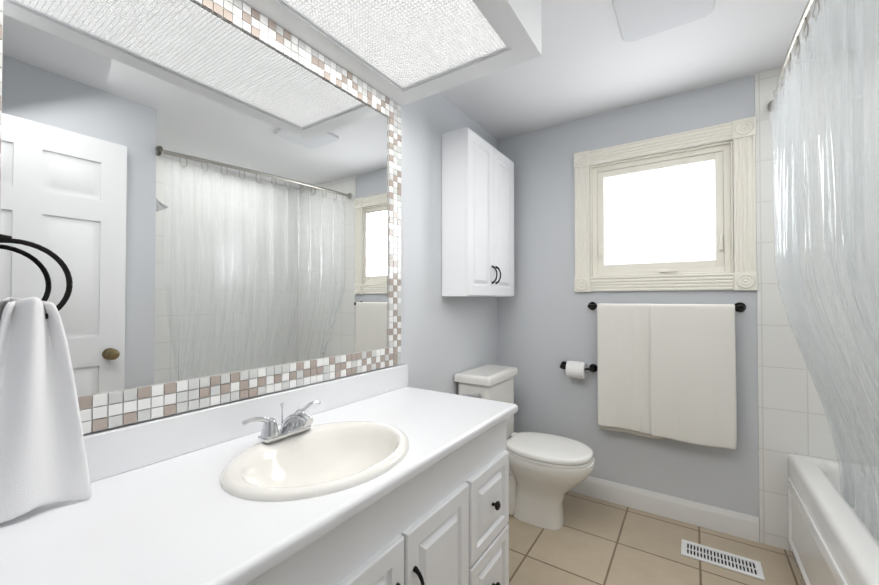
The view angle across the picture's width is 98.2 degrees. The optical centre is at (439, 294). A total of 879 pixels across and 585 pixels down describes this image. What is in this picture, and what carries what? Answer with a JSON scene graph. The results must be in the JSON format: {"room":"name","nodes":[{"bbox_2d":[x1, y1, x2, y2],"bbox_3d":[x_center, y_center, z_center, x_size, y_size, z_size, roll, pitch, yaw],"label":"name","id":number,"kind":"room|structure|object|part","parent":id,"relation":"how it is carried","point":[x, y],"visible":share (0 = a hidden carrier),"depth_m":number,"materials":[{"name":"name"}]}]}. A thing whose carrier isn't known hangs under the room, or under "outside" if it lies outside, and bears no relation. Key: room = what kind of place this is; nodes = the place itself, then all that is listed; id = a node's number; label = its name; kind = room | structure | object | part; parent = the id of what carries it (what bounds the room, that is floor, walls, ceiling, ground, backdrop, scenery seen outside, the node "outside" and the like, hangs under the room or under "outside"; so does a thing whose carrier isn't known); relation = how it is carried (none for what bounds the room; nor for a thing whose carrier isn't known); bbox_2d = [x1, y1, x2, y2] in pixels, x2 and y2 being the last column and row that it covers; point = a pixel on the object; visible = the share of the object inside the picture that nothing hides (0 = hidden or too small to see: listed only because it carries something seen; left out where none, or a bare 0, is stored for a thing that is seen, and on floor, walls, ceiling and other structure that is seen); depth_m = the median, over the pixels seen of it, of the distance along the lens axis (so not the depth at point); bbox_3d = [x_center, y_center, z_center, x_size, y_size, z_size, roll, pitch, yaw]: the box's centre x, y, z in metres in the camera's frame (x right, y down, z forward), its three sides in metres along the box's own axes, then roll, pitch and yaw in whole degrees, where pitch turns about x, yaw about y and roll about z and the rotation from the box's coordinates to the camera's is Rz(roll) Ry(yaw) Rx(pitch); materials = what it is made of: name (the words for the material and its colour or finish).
{"room":"bathroom","nodes":[
{"label":"bathroom","id":0,"kind":"room"},
{"bbox_2d":[83,93,497,435],"bbox_3d":[-0.431,0.059,1.623,0.100,2.460,3.210,0,-1,34],"label":"wall","id":1,"kind":"structure","parent":0,"point":[445,340],"depth_m":2.11,"materials":[{"name":"paint"}]},
{"bbox_2d":[0,0,400,433],"bbox_3d":[-0.577,-0.302,1.301,0.008,1.274,1.395,0,-1,34],"label":"mirror","id":2,"kind":"object","parent":1,"relation":"attached to","point":[201,199],"visible":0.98,"depth_m":1.10,"materials":[{"name":"clear glass"}]},
{"bbox_2d":[84,364,407,483],"bbox_3d":[-0.564,0.395,1.304,0.021,0.110,1.444,0,-1,34],"label":"backsplash","id":3,"kind":"structure","parent":1,"relation":"attached to","point":[113,452],"depth_m":1.10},
{"bbox_2d":[442,127,513,296],"bbox_3d":[0.284,-0.457,2.421,0.209,0.943,0.660,0,-1,34],"label":"upper cabinet","id":4,"kind":"object","parent":1,"relation":"attached to","point":[477,216],"visible":1,"depth_m":2.20,"materials":[{"name":"white wood"}]},
{"bbox_2d":[241,0,541,105],"bbox_3d":[-0.287,-1.060,1.112,0.720,0.235,1.405,0,-1,34],"label":"ceiling light","id":5,"kind":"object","parent":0,"point":[401,52],"depth_m":1.41,"materials":[{"name":"white paint"}]},
{"bbox_2d":[497,81,736,511],"bbox_3d":[1.047,0.070,2.496,1.396,2.460,0.120,0,-1,34],"label":"wall","id":6,"kind":"structure","parent":0,"point":[543,322],"depth_m":2.53,"materials":[{"name":"paint"}]},
{"bbox_2d":[560,361,596,378],"bbox_3d":[0.884,0.487,2.456,0.236,0.108,0.116,0,-1,34],"label":"toilet paper holder","id":7,"kind":"object","parent":6,"relation":"attached to","point":[575,369],"visible":1,"depth_m":2.42,"materials":[{"name":"white paper"}]},
{"bbox_2d":[569,476,758,542],"bbox_3d":[1.048,1.236,2.399,1.488,0.125,0.013,0,-1,34],"label":"baseboard","id":8,"kind":"structure","parent":6,"relation":"attached to","point":[737,524],"depth_m":2.19,"materials":[{"name":"white wood"}]},
{"bbox_2d":[587,302,745,449],"bbox_3d":[1.270,0.442,2.204,0.804,0.793,0.110,0,-1,34],"label":"towel rail","id":9,"kind":"object","parent":6,"relation":"attached to","point":[667,371],"visible":1,"depth_m":2.13,"materials":[{"name":"white fabric"}]},
{"bbox_2d":[597,303,662,438],"bbox_3d":[1.129,0.448,2.270,0.357,0.787,0.052,0,-1,34],"label":"towel","id":10,"kind":"object","parent":9,"relation":"hanging from","point":[629,336],"depth_m":2.25,"materials":[{"name":"white fabric"}]},
{"bbox_2d":[650,304,736,449],"bbox_3d":[1.381,0.436,2.094,0.397,0.766,0.052,0,-1,34],"label":"towel","id":11,"kind":"object","parent":9,"relation":"hanging from","point":[693,354],"depth_m":2.07,"materials":[{"name":"white fabric"}]},
{"bbox_2d":[507,491,800,584],"bbox_3d":[0.598,1.305,0.923,2.570,0.050,3.210,0,-1,34],"label":"floor","id":12,"kind":"structure","parent":0,"point":[593,541],"depth_m":1.91,"materials":[{"name":"tile"}]},
{"bbox_2d":[240,412,515,584],"bbox_3d":[-0.322,0.885,1.131,0.607,0.794,1.431,0,-1,34],"label":"bathroom vanity","id":13,"kind":"object","parent":12,"relation":"on","point":[447,524],"depth_m":1.11,"materials":[{"name":"white painted wood"},{"name":"white laminate countertop"},{"name":"black iron"}]},
{"bbox_2d":[0,387,517,584],"bbox_3d":[-0.324,0.468,1.144,0.597,0.040,1.444,0,-1,34],"label":"countertop","id":14,"kind":"structure","parent":13,"relation":"on","point":[153,524],"depth_m":0.74,"materials":[{"name":"white laminate"}]},
{"bbox_2d":[240,400,323,443],"bbox_3d":[-0.432,0.386,1.139,0.147,0.085,0.264,0,-1,34],"label":"faucet","id":15,"kind":"object","parent":14,"relation":"on","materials":[{"name":"silver metal"}]},
{"bbox_2d":[454,364,594,529],"bbox_3d":[0.517,0.886,2.253,0.754,0.821,0.434,0,-1,34],"label":"toilet","id":16,"kind":"object","parent":12,"relation":"on","point":[547,472],"visible":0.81,"depth_m":2.14,"materials":[{"name":"white ceramic"}]},
{"bbox_3d":[0.194,0.594,2.228,0.115,0.032,0.029,0,-1,34],"label":"lever","id":17,"kind":"part","parent":16,"relation":"part of","materials":[{"name":"silver metal"}]},
{"bbox_3d":[0.304,0.701,2.404,0.235,0.447,0.420,0,-1,34],"label":"tank","id":18,"kind":"part","parent":16,"relation":"part of","materials":[{"name":"white ceramic"}]},
{"bbox_3d":[0.622,0.886,2.191,0.490,0.050,0.374,0,-1,34],"label":"seat","id":19,"kind":"part","parent":16,"relation":"part of","materials":[{"name":"white plastic"}]},
{"bbox_3d":[0.621,1.103,2.189,0.514,0.385,0.368,0,-1,34],"label":"bowl","id":20,"kind":"part","parent":16,"relation":"part of","materials":[{"name":"white ceramic"}]},
{"bbox_2d":[681,539,764,580],"bbox_3d":[1.369,1.288,1.858,0.320,0.007,0.140,0,-1,34],"label":"floor vent","id":21,"kind":"object","parent":12,"relation":"in","point":[725,560],"visible":1,"depth_m":1.85,"materials":[{"name":"white plastic"}]},
{"bbox_2d":[787,454,878,584],"bbox_3d":[1.635,1.031,1.056,0.780,0.499,1.587,0,-1,34],"label":"bathtub","id":22,"kind":"object","parent":12,"relation":"on","point":[832,540],"visible":0.98,"depth_m":1.49,"materials":[{"name":"white ceramic"}]},
{"bbox_3d":[1.315,1.059,1.268,0.012,0.330,1.467,0,-1,34],"label":"apron panel","id":23,"kind":"part","parent":22,"relation":"part of","materials":[{"name":"white ceramic"}]},
{"bbox_2d":[440,0,878,139],"bbox_3d":[0.598,-1.205,0.956,2.570,0.050,3.210,0,-1,34],"label":"ceiling","id":24,"kind":"structure","parent":0,"point":[589,62],"depth_m":1.91,"materials":[{"name":"paint"}]},
{"bbox_2d":[612,0,714,41],"bbox_3d":[0.900,-1.163,1.528,0.340,0.016,0.340,0,-1,34],"label":"ceiling fan","id":25,"kind":"object","parent":24,"relation":"attached to","point":[638,20],"visible":0.96,"depth_m":1.57,"materials":[{"name":"white plastic"}]},
{"bbox_2d":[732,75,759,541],"bbox_3d":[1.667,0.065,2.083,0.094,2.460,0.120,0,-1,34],"label":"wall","id":26,"kind":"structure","parent":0,"point":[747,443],"depth_m":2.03,"materials":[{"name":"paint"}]},
{"bbox_2d":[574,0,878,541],"bbox_3d":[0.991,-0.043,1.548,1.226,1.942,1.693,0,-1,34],"label":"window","id":27,"kind":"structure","parent":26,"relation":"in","point":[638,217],"depth_m":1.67,"materials":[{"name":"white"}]},
{"label":"glass","id":28,"kind":"part","parent":27,"relation":"part of","materials":[{"name":"white glass"}]},
{"bbox_2d":[598,235,722,273],"bbox_3d":[1.293,-0.225,2.277,0.645,0.205,0.046,0,-1,34],"label":"hardware piece","id":29,"kind":"object","parent":27,"relation":"attached to","point":[676,270],"visible":0.94,"depth_m":2.23,"materials":[{"name":"white"}]},
{"bbox_3d":[1.310,-0.475,2.306,0.739,0.723,0.086,0,-1,34],"label":"frame","id":30,"kind":"part","parent":27,"relation":"part of","materials":[{"name":"white wood"}]},
{"bbox_2d":[574,116,757,291],"bbox_3d":[1.277,-0.475,2.257,0.931,0.915,0.032,0,-1,34],"label":"rosettes","id":31,"kind":"object","parent":27,"relation":"attached to","point":[744,127],"visible":1,"depth_m":2.03,"materials":[{"name":"white wood"}]},
{"bbox_3d":[1.289,-0.948,1.311,0.080,0.139,1.608,0,-1,34],"label":"rod","id":32,"kind":"part","parent":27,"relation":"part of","materials":[{"name":"silver metal"}]},
{"bbox_3d":[1.359,-0.047,1.253,0.286,1.942,1.608,0,-1,34],"label":"shower curtain rail","id":33,"kind":"part","parent":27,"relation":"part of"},
{"bbox_2d":[755,43,878,549],"bbox_3d":[2.113,0.061,1.783,0.980,2.460,0.127,0,-1,34],"label":"wall tile","id":34,"kind":"structure","parent":26,"relation":"attached to","point":[792,418],"depth_m":1.92,"materials":[{"name":"white tile"}]},
{"bbox_3d":[-0.837,0.045,0.560,0.400,2.460,0.100,0,-1,34],"label":"wall","id":35,"kind":"structure","parent":0,"visible":0},
{"bbox_2d":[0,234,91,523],"bbox_3d":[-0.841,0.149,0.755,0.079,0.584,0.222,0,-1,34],"label":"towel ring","id":36,"kind":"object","parent":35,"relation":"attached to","point":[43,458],"visible":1,"depth_m":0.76,"materials":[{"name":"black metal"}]}
]}

